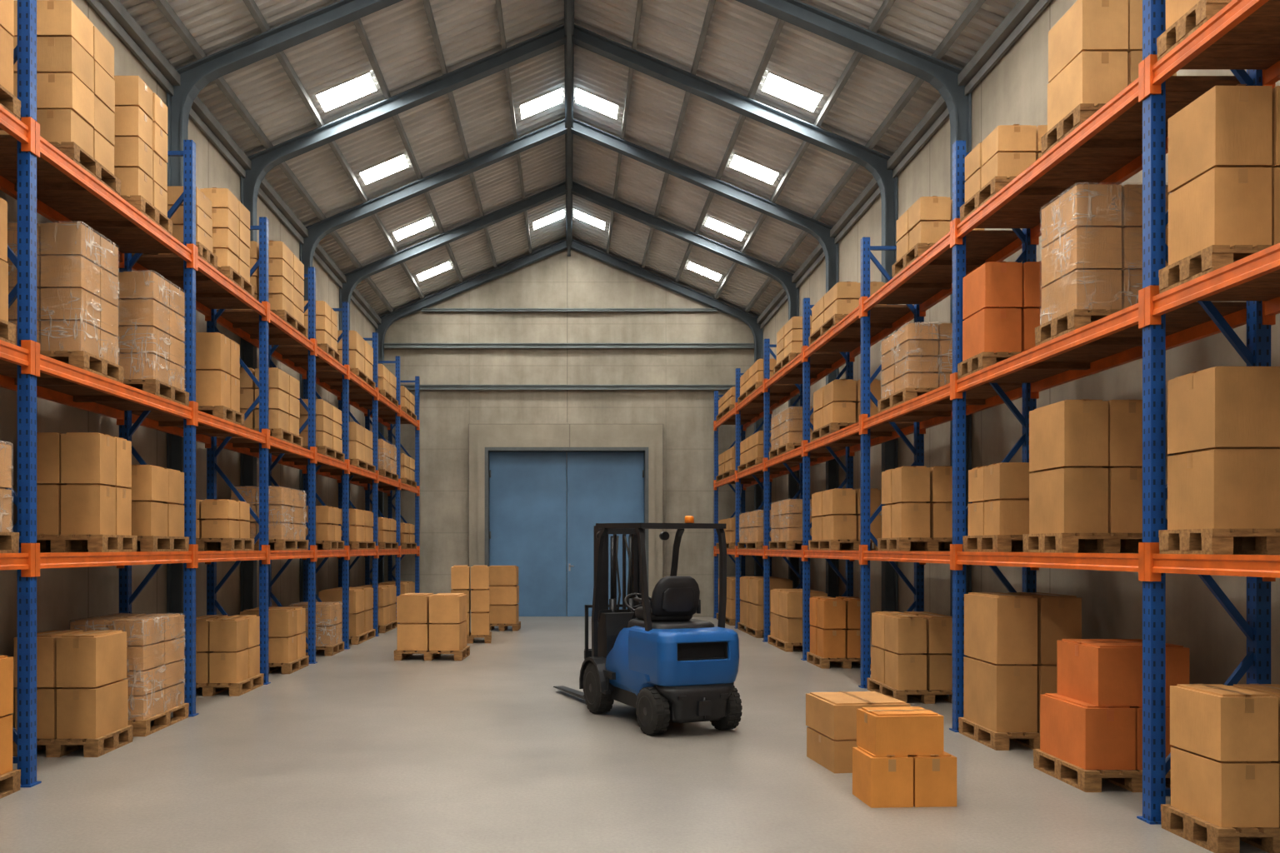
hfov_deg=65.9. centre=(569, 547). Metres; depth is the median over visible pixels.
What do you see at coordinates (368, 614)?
cardboard box
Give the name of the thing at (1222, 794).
cardboard box
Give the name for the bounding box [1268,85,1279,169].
cardboard box
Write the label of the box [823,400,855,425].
cardboard box
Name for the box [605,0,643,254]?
roof beam
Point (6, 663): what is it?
cardboard box
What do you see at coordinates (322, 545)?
wooden pallet
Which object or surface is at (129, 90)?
cardboard box
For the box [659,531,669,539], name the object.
work light
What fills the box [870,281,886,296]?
cardboard box
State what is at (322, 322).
cardboard box
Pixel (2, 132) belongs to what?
cardboard box
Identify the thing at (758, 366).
cardboard box
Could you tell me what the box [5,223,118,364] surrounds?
load
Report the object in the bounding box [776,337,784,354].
cardboard box
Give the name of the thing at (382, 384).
cardboard box
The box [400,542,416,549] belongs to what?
wooden pallet
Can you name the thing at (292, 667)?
wooden pallet
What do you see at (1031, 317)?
cardboard box
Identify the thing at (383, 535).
cardboard box
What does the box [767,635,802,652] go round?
wooden pallet
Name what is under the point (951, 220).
cardboard box
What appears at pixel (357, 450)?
cardboard box
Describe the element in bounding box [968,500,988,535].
cardboard box
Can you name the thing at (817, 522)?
cardboard box
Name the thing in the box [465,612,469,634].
cardboard box
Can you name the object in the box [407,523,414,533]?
cardboard box
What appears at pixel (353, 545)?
wooden pallet
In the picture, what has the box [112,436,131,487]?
cardboard box
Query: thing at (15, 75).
cardboard box
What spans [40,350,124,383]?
wooden pallet
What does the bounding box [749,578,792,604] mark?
cardboard box
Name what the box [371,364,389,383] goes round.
cardboard box
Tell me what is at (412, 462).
cardboard box
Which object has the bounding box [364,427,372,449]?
cardboard box
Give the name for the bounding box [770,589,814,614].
cardboard box
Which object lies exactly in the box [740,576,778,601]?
cardboard box
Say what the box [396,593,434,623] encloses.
cardboard box
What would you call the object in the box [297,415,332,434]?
cardboard box
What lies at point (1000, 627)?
cardboard box
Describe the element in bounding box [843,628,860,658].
cardboard box
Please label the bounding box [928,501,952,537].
cardboard box
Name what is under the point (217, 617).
cardboard box
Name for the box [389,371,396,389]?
cardboard box
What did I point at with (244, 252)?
cardboard box
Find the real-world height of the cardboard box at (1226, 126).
0.458 m
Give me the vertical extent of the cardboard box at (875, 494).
0.348 m
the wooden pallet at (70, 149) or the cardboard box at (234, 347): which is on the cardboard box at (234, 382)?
the cardboard box at (234, 347)
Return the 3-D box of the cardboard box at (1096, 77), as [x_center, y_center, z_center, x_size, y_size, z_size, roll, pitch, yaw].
[3.766,-3.304,7.162,0.320,0.398,0.503,0,0,0]
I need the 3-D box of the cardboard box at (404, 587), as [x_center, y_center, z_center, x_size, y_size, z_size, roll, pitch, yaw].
[-3.983,0.989,22.226,0.640,0.377,0.690,0,0,-1]
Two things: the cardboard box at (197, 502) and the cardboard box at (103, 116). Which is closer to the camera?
the cardboard box at (103, 116)
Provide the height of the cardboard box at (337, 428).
0.241 m
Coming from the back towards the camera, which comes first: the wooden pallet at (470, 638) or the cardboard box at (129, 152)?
the wooden pallet at (470, 638)
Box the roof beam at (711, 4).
[640,0,715,269]
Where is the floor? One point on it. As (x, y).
(357, 749)
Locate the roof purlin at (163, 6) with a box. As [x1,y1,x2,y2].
[152,0,394,312]
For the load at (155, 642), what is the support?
on the wooden pallet at (163, 720)
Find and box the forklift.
[553,515,742,735]
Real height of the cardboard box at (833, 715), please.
0.271 m
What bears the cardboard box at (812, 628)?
on the wooden pallet at (823, 663)
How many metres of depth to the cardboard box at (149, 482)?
9.01 m
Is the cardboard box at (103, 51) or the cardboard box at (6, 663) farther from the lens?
the cardboard box at (103, 51)
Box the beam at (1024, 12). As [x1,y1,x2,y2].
[756,0,1052,329]
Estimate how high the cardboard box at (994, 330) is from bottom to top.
0.398 m
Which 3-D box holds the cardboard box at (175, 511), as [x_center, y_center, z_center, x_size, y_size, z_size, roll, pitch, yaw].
[-3.991,-0.269,9.600,0.320,0.328,0.383,0,0,0]
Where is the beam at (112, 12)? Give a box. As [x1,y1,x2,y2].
[85,0,381,329]
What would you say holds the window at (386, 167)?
attached to the ceiling
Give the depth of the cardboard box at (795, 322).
15.71 m
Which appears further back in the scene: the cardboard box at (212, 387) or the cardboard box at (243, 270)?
the cardboard box at (243, 270)
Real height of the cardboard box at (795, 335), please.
0.198 m
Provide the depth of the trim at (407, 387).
23.90 m
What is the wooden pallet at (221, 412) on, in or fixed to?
on the rack at (44, 181)
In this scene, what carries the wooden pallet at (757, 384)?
on the rack at (1128, 135)
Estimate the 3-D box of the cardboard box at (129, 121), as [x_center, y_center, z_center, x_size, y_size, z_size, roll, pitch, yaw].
[-4.000,-3.809,8.913,0.323,0.274,0.300,0,0,0]
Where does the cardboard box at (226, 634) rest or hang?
on the cardboard box at (224, 667)
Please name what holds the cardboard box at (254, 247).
on the cardboard box at (252, 261)
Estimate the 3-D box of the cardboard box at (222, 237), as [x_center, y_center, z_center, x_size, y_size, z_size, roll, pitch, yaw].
[-3.961,-3.461,11.150,0.310,0.224,0.373,0,0,0]
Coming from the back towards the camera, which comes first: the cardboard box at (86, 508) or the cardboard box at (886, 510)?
the cardboard box at (886, 510)
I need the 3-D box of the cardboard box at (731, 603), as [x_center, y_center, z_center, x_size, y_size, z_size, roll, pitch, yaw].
[3.849,1.341,21.846,0.640,0.427,0.920,0,0,-1]
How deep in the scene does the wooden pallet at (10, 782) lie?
6.79 m
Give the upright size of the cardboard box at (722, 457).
0.257 m
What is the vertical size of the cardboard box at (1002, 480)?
0.308 m
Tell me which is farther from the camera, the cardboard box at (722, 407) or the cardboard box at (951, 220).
the cardboard box at (722, 407)
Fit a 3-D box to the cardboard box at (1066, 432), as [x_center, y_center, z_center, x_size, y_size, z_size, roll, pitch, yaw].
[3.766,-0.837,7.434,0.320,0.488,0.553,0,0,0]
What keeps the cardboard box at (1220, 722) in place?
on the cardboard box at (1222, 794)
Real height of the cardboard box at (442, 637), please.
0.417 m
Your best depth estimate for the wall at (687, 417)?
24.00 m
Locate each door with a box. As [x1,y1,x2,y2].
[489,452,566,616]
[566,452,644,616]
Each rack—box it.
[0,0,419,787]
[712,0,1279,824]
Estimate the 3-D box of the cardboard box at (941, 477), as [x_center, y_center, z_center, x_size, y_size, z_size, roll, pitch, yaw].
[4.085,-0.686,10.774,0.310,0.388,0.323,0,0,0]
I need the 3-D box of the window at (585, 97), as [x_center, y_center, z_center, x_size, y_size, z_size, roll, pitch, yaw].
[0.460,-7.417,16.400,0.700,0.334,0.520,0,0,0]
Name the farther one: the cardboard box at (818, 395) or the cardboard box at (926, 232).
the cardboard box at (818, 395)
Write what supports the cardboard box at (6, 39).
on the wooden pallet at (9, 102)
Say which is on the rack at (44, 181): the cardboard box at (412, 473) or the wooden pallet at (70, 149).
the wooden pallet at (70, 149)
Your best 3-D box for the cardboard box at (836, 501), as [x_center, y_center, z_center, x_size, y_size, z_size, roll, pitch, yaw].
[3.727,-0.626,13.601,0.310,0.348,0.573,0,0,1]
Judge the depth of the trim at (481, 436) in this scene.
23.82 m
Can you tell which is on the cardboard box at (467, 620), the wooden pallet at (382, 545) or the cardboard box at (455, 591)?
the cardboard box at (455, 591)
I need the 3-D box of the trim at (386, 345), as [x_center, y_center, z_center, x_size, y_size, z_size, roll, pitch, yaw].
[0.000,-4.900,23.935,9.000,0.120,0.130,0,0,0]
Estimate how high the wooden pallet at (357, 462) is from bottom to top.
0.144 m
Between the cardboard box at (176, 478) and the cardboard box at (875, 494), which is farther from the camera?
the cardboard box at (875, 494)
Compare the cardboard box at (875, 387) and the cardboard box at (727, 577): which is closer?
the cardboard box at (875, 387)
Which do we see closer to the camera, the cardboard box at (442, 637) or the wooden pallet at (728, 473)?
the cardboard box at (442, 637)
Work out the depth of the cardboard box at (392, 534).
20.60 m
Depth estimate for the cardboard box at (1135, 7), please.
6.91 m
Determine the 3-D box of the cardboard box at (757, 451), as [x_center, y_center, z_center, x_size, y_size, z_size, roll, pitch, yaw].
[3.864,-1.813,18.944,0.650,0.257,0.960,0,0,0]
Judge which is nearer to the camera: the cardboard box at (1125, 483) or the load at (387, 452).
the cardboard box at (1125, 483)
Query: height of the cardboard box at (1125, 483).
0.488 m
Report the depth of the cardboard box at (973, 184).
8.74 m
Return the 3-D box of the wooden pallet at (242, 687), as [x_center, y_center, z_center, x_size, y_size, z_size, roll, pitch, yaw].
[-4.131,1.628,11.675,0.730,0.144,0.900,0,0,0]
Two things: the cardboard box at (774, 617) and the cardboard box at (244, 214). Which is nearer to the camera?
the cardboard box at (244, 214)
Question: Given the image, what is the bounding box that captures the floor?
[0,616,1268,852]
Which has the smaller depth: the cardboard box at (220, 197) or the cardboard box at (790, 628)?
the cardboard box at (220, 197)
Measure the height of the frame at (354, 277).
9.200 m
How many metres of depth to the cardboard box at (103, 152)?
8.14 m
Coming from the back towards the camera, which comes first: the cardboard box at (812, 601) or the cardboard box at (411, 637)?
the cardboard box at (411, 637)
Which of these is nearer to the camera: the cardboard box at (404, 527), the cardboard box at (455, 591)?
the cardboard box at (455, 591)
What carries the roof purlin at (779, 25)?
attached to the ceiling
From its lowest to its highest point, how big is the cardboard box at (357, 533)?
0.287 m
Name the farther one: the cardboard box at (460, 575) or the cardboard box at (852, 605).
the cardboard box at (460, 575)
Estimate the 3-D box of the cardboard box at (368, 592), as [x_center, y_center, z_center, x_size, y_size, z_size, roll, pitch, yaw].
[-4.045,0.952,18.309,0.650,0.402,0.730,0,0,0]
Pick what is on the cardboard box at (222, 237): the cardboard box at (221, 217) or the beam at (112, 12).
the cardboard box at (221, 217)
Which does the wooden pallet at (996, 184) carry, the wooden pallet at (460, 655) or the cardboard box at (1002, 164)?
the cardboard box at (1002, 164)
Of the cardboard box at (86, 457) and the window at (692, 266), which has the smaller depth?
the cardboard box at (86, 457)
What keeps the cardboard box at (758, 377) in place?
on the wooden pallet at (757, 384)
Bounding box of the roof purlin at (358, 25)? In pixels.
[353,18,463,282]
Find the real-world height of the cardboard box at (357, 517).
0.287 m
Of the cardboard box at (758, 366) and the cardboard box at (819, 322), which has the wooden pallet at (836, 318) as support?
the cardboard box at (819, 322)
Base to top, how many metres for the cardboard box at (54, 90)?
0.282 m
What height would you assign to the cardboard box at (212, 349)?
0.408 m
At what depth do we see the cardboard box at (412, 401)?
22.90 m
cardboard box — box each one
[0,0,14,35]
[0,25,13,94]
[0,130,9,134]
[0,197,7,261]
[0,260,8,321]
[0,655,13,716]
[0,715,12,775]
[11,0,17,36]
[12,36,17,73]
[13,73,17,98]
[14,630,83,687]
[15,686,61,739]
[36,0,93,57]
[36,35,94,92]
[36,71,94,126]
[36,108,93,157]
[36,432,64,484]
[36,483,65,534]
[56,630,126,687]
[56,679,128,739]
[60,432,115,485]
[60,483,115,534]
[91,95,114,145]
[92,25,114,79]
[93,60,114,112]
[93,130,114,174]
[110,485,131,535]
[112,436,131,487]
[113,75,152,119]
[113,105,152,149]
[113,136,152,178]
[114,167,152,204]
[126,465,168,502]
[131,500,167,536]
[150,92,167,134]
[150,151,167,191]
[151,121,167,163]
[152,181,167,216]
[163,502,184,536]
[164,468,184,504]
[165,185,211,219]
[167,205,212,237]
[172,225,212,252]
[180,499,204,519]
[180,651,213,683]
[195,332,229,374]
[195,370,229,408]
[195,519,204,538]
[195,617,216,651]
[198,615,228,619]
[200,187,239,218]
[200,499,239,519]
[201,518,239,538]
[209,617,248,651]
[209,649,248,683]
[211,207,239,237]
[211,227,239,256]
[212,247,238,273]
[227,615,259,647]
[228,340,239,379]
[230,375,239,412]
[232,293,259,309]
[235,500,249,520]
[235,520,249,538]
[236,240,249,266]
[237,220,249,248]
[238,200,249,229]
[238,259,249,282]
[238,367,256,389]
[240,388,257,409]
[240,408,254,429]
[240,609,296,636]
[245,645,259,678]
[248,258,259,279]
[249,240,259,259]
[250,275,259,296]
[253,606,304,634]
[255,367,289,393]
[255,387,289,413]
[255,408,288,431]
[256,635,296,663]
[268,240,293,269]
[268,258,293,285]
[268,275,293,302]
[268,293,293,316]
[286,375,299,399]
[286,394,299,418]
[288,414,299,435]
[291,287,304,312]
[292,254,304,279]
[292,270,304,295]
[293,305,304,325]
[294,632,305,659]
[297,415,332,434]
[299,430,332,449]
[300,399,332,419]
[302,505,334,524]
[302,523,334,540]
[304,300,330,320]
[304,315,331,334]
[307,330,330,346]
[319,589,364,613]
[330,308,337,326]
[330,322,337,340]
[330,336,337,352]
[330,420,341,439]
[331,405,341,424]
[331,524,340,540]
[332,435,342,453]
[332,506,340,524]
[332,587,373,610]
[337,330,364,357]
[337,350,364,374]
[338,508,364,525]
[339,611,364,636]
[340,525,364,541]
[341,421,364,444]
[349,440,364,461]
[356,586,389,606]
[360,359,372,379]
[360,585,396,604]
[362,510,373,526]
[362,525,373,541]
[363,445,372,464]
[363,609,373,632]
[364,340,373,364]
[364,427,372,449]
[370,517,389,529]
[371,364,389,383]
[371,605,389,625]
[378,377,389,394]
[378,530,389,542]
[378,582,409,594]
[385,581,414,593]
[387,518,395,530]
[387,530,395,542]
[387,603,395,622]
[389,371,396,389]
[390,385,395,399]
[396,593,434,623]
[397,622,430,650]
[400,385,409,400]
[400,396,409,409]
[400,453,409,468]
[400,465,409,479]
[400,522,409,533]
[400,532,409,542]
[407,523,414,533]
[407,533,414,543]
[408,392,414,405]
[408,468,414,480]
[409,402,414,413]
[409,456,414,470]
[429,593,466,623]
[429,620,466,650]
[450,565,469,589]
[450,589,469,612]
[452,589,470,610]
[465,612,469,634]
[470,565,489,589]
[470,589,489,612]
[470,612,489,634]
[489,565,518,585]
[489,585,519,604]
[489,604,518,624]
[718,395,725,408]
[718,403,724,414]
[718,451,726,464]
[718,463,724,474]
[718,519,726,530]
[718,577,735,594]
[725,386,735,401]
[725,395,735,408]
[725,446,735,461]
[725,458,745,471]
[725,517,741,530]
[725,530,735,542]
[725,597,742,619]
[726,578,735,599]
[740,369,749,387]
[740,380,748,395]
[740,437,749,454]
[740,450,748,464]
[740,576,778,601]
[740,600,750,625]
[748,359,776,379]
[748,370,774,389]
[748,430,773,449]
[748,444,771,460]
[748,602,773,629]
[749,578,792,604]
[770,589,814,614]
[770,613,780,639]
[776,325,785,343]
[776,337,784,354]
[776,350,784,364]
[779,590,827,617]
[779,615,812,643]
[784,316,812,335]
[784,329,811,348]
[784,341,802,357]
[805,691,910,739]
[806,727,858,773]
[810,596,834,626]
[810,625,819,654]
[811,296,825,321]
[811,311,824,334]
[811,490,824,516]
[811,515,825,539]
[813,387,824,411]
[813,408,823,430]
[816,598,845,629]
[816,627,845,658]
[822,488,855,515]
[822,514,856,539]
[823,379,855,406]
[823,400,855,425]
[824,281,860,309]
[824,298,859,324]
[835,596,858,599]
[842,598,860,629]
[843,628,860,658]
[852,746,913,808]
[853,488,880,514]
[853,514,881,539]
[854,379,880,403]
[855,400,878,422]
[856,706,943,755]
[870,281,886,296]
[870,645,888,684]
[871,611,906,649]
[881,469,893,504]
[881,503,895,538]
[885,614,926,653]
[885,650,926,689]
[891,465,929,503]
[891,501,929,538]
[896,210,910,241]
[896,233,909,260]
[904,611,936,615]
[908,195,950,230]
[908,751,956,807]
[909,220,950,249]
[918,614,952,653]
[923,653,952,689]
[926,465,952,503]
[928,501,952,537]
[949,199,952,221]
[962,261,1022,319]
[962,307,1021,361]
[963,656,1037,732]
[964,592,1037,664]
[965,142,982,180]
[965,168,981,202]
[968,465,988,502]
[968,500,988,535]
[981,124,1036,165]
[981,150,1035,188]
[984,462,1034,500]
[984,499,1029,535]
[1008,592,1081,664]
[1020,260,1044,309]
[1021,307,1041,352]
[1029,399,1108,471]
[1029,466,1108,534]
[1032,663,1057,731]
[1035,125,1047,154]
[1035,152,1041,160]
[1040,693,1135,769]
[1047,50,1127,131]
[1048,0,1128,82]
[1057,639,1189,706]
[1102,399,1142,468]
[1103,465,1142,533]
[1125,0,1142,54]
[1127,50,1176,85]
[1130,706,1174,769]
[1165,0,1200,29]
[1167,366,1279,454]
[1167,447,1279,529]
[1168,84,1272,192]
[1168,165,1271,265]
[1170,684,1278,761]
[1170,747,1279,827]
[1230,684,1279,760]
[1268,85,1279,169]
[1271,166,1279,244]
[1273,760,1279,826]
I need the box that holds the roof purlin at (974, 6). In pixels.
[744,0,985,312]
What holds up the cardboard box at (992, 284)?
on the cardboard box at (994, 330)
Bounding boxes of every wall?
[0,0,374,728]
[379,240,759,617]
[763,0,1279,684]
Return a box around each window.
[315,70,377,112]
[359,152,409,184]
[392,215,434,240]
[416,260,451,281]
[520,85,562,119]
[532,209,564,229]
[574,209,605,229]
[575,85,618,119]
[686,260,721,281]
[704,215,745,240]
[729,152,779,184]
[760,70,823,112]
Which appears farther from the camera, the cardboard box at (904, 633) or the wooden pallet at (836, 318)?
the wooden pallet at (836, 318)
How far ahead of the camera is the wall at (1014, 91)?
10.20 m
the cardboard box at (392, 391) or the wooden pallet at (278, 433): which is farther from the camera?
the cardboard box at (392, 391)
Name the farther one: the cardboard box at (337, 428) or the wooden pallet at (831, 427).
the cardboard box at (337, 428)
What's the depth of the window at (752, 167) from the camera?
16.35 m
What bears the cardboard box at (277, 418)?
on the wooden pallet
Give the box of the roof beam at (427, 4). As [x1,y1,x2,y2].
[422,0,497,269]
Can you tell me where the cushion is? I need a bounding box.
[635,606,692,621]
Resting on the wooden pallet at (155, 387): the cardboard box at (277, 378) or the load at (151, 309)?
the load at (151, 309)
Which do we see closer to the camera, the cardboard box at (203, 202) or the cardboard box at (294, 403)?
the cardboard box at (203, 202)
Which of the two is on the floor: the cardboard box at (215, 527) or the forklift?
the forklift
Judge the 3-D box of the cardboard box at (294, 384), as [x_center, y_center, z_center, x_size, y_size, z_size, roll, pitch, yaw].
[-3.935,-2.216,13.551,0.310,0.269,0.473,0,0,1]
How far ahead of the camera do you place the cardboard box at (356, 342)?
17.19 m
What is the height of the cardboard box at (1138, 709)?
0.441 m
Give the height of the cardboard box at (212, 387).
0.408 m
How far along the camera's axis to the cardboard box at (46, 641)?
7.99 m
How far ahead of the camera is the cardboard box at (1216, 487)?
5.51 m
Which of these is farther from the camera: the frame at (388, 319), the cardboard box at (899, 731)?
the frame at (388, 319)
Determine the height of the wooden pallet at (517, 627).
0.144 m
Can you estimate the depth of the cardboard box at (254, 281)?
12.97 m
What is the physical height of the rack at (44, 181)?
5.800 m
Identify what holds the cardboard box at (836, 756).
on the floor
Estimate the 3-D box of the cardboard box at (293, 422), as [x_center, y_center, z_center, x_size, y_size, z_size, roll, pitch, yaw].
[-3.939,-1.679,13.547,0.310,0.269,0.473,0,0,0]
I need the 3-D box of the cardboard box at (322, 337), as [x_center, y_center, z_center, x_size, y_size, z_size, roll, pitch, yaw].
[-4.081,-3.237,15.312,0.650,0.225,0.400,0,0,0]
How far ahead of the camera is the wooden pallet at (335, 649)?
15.50 m
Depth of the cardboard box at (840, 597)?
14.34 m
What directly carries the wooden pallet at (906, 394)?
on the rack at (1128, 135)
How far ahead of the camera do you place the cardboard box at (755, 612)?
18.61 m
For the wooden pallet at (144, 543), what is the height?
0.144 m
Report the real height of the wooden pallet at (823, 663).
0.144 m
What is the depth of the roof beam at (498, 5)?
15.90 m
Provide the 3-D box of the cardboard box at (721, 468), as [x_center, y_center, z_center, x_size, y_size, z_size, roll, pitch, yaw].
[3.852,-1.813,22.811,0.640,0.257,0.920,0,0,1]
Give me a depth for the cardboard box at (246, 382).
12.82 m
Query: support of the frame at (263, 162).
on the floor
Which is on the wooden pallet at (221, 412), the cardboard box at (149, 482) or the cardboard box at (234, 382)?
the cardboard box at (234, 382)
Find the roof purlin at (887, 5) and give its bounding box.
[713,0,895,299]
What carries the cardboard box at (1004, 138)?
on the cardboard box at (1002, 164)
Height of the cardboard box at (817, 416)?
0.298 m
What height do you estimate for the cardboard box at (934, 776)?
0.336 m
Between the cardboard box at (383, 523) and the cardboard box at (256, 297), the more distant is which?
the cardboard box at (383, 523)
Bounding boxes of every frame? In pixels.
[166,0,971,656]
[240,24,897,611]
[300,118,838,602]
[339,181,799,589]
[375,239,763,583]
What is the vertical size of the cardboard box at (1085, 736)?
0.441 m
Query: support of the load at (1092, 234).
on the wooden pallet at (1072, 320)
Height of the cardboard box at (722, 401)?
0.197 m
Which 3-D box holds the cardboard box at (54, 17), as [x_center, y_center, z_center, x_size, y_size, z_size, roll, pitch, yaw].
[-4.012,-4.110,7.785,0.320,0.282,0.353,0,0,0]
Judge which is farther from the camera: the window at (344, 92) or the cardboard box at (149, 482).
the window at (344, 92)
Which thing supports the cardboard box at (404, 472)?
on the wooden pallet at (406, 481)
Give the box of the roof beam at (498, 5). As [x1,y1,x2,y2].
[495,0,532,254]
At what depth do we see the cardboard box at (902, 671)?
10.72 m
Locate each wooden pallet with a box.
[0,84,20,119]
[0,318,15,344]
[0,532,19,553]
[0,770,20,799]
[12,725,133,757]
[36,535,137,552]
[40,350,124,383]
[48,141,120,196]
[120,195,172,235]
[123,379,189,406]
[128,703,189,736]
[131,241,217,269]
[136,535,189,551]
[195,538,254,550]
[195,673,264,696]
[198,405,244,426]
[216,266,254,297]
[250,428,302,447]
[254,539,308,550]
[268,655,309,674]
[270,310,307,338]
[297,540,344,549]
[302,445,344,462]
[305,641,344,655]
[317,343,340,362]
[341,629,375,644]
[349,459,375,473]
[349,541,375,549]
[350,368,375,389]
[359,542,398,549]
[367,469,398,481]
[378,620,398,633]
[379,390,398,407]
[394,645,469,660]
[400,406,416,420]
[400,478,416,488]
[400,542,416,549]
[466,631,491,643]
[489,621,520,631]
[715,404,734,421]
[715,470,735,481]
[715,542,744,549]
[715,613,735,625]
[737,381,762,404]
[737,457,763,473]
[737,541,794,549]
[737,622,770,638]
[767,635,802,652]
[769,443,801,459]
[769,540,829,549]
[773,352,801,374]
[806,652,870,669]
[808,314,848,345]
[808,540,878,550]
[810,422,855,441]
[866,678,952,704]
[877,387,938,413]
[877,537,952,550]
[891,243,934,278]
[957,352,1020,379]
[958,717,1039,750]
[960,176,1016,222]
[962,535,1023,552]
[1022,533,1142,553]
[1033,749,1170,792]
[1035,309,1122,346]
[1040,103,1105,155]
[1156,0,1232,60]
[1158,245,1273,294]
[1158,529,1279,554]
[1160,804,1279,852]
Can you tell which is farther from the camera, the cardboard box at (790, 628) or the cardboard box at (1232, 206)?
the cardboard box at (790, 628)
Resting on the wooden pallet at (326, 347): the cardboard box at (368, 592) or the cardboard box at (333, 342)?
the cardboard box at (333, 342)
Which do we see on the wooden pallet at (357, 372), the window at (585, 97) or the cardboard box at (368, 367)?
the cardboard box at (368, 367)
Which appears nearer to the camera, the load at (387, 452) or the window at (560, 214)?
the load at (387, 452)
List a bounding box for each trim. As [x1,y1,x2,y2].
[384,343,754,348]
[400,385,735,389]
[420,308,717,311]
[468,424,663,578]
[469,424,662,617]
[485,447,648,587]
[566,250,567,422]
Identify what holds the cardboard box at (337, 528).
on the wooden pallet at (322, 545)
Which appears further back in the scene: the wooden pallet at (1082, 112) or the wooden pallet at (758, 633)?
the wooden pallet at (758, 633)
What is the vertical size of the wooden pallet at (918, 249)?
0.144 m
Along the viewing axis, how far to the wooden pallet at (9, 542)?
6.77 m
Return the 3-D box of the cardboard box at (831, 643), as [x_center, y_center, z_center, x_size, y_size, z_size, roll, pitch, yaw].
[3.730,1.349,14.002,0.310,0.413,0.373,0,0,0]
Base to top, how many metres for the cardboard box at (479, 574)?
0.408 m
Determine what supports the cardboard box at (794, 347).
on the wooden pallet at (791, 356)
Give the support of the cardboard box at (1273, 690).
on the cardboard box
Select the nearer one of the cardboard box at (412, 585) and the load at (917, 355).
the load at (917, 355)
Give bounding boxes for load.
[0,442,11,532]
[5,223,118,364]
[70,614,184,719]
[115,271,184,390]
[230,485,306,539]
[288,601,341,646]
[367,439,396,474]
[739,510,773,542]
[771,406,815,449]
[771,499,814,541]
[881,321,952,399]
[1040,184,1169,324]
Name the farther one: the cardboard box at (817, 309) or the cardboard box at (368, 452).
the cardboard box at (368, 452)
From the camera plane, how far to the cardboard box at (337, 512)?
15.95 m
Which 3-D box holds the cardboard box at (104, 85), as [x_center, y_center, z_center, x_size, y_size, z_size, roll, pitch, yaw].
[-4.011,-3.829,8.163,0.320,0.282,0.353,0,0,0]
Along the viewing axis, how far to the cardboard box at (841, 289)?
13.11 m
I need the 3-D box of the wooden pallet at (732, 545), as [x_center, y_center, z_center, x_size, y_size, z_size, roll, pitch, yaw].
[3.852,-0.032,22.329,0.730,0.144,1.970,0,0,0]
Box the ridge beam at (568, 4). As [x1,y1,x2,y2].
[564,0,574,256]
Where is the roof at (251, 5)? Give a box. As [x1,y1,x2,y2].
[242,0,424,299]
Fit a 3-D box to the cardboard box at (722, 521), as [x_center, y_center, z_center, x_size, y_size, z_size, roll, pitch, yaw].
[3.851,-0.513,22.807,0.640,0.272,0.920,0,0,0]
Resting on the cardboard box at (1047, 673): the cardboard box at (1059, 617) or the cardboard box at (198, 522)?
the cardboard box at (1059, 617)
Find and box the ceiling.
[119,0,1019,316]
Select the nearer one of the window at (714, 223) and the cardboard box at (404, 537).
the window at (714, 223)
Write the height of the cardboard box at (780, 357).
0.198 m
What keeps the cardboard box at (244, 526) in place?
on the wooden pallet at (204, 544)
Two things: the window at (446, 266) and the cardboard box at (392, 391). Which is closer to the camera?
the cardboard box at (392, 391)
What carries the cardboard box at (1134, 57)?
on the wooden pallet at (1082, 112)
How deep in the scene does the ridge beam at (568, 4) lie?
16.10 m
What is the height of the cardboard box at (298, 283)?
0.232 m
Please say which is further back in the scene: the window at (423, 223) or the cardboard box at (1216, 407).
the window at (423, 223)
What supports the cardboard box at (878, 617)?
on the cardboard box at (877, 654)
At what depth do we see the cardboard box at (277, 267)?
12.96 m
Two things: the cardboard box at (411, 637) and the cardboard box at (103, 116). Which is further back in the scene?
the cardboard box at (411, 637)
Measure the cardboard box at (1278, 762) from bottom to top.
0.368 m
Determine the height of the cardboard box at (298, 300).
0.232 m
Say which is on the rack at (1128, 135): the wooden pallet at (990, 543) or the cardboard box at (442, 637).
the wooden pallet at (990, 543)
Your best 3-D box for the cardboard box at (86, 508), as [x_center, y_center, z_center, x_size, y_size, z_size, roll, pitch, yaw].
[-4.006,-0.316,8.199,0.323,0.421,0.280,0,0,0]
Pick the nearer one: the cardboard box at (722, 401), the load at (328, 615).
the load at (328, 615)
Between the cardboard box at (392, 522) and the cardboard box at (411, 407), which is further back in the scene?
the cardboard box at (411, 407)
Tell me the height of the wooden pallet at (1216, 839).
0.144 m
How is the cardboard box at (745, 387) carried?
on the wooden pallet at (757, 384)
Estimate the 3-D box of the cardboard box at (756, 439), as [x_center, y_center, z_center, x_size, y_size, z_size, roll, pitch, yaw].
[3.869,-2.071,18.939,0.650,0.257,0.960,0,0,-1]
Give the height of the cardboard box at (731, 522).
0.272 m
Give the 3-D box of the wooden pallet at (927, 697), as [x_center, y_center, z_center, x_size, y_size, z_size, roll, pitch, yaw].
[3.916,1.628,11.200,0.730,0.144,1.050,0,0,0]
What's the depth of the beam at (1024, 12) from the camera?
12.59 m
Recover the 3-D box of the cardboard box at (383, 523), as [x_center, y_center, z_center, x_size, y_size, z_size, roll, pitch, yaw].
[-4.012,-0.476,19.874,0.650,0.247,0.720,0,0,1]
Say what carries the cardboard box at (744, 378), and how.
on the cardboard box at (745, 387)
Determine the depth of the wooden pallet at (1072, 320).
7.08 m
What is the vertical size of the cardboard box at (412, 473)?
0.277 m
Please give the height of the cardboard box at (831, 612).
0.413 m
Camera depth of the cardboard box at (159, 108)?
9.20 m
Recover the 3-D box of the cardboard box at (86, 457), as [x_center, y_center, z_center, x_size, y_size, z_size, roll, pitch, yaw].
[-4.007,-0.736,8.203,0.323,0.421,0.280,0,0,0]

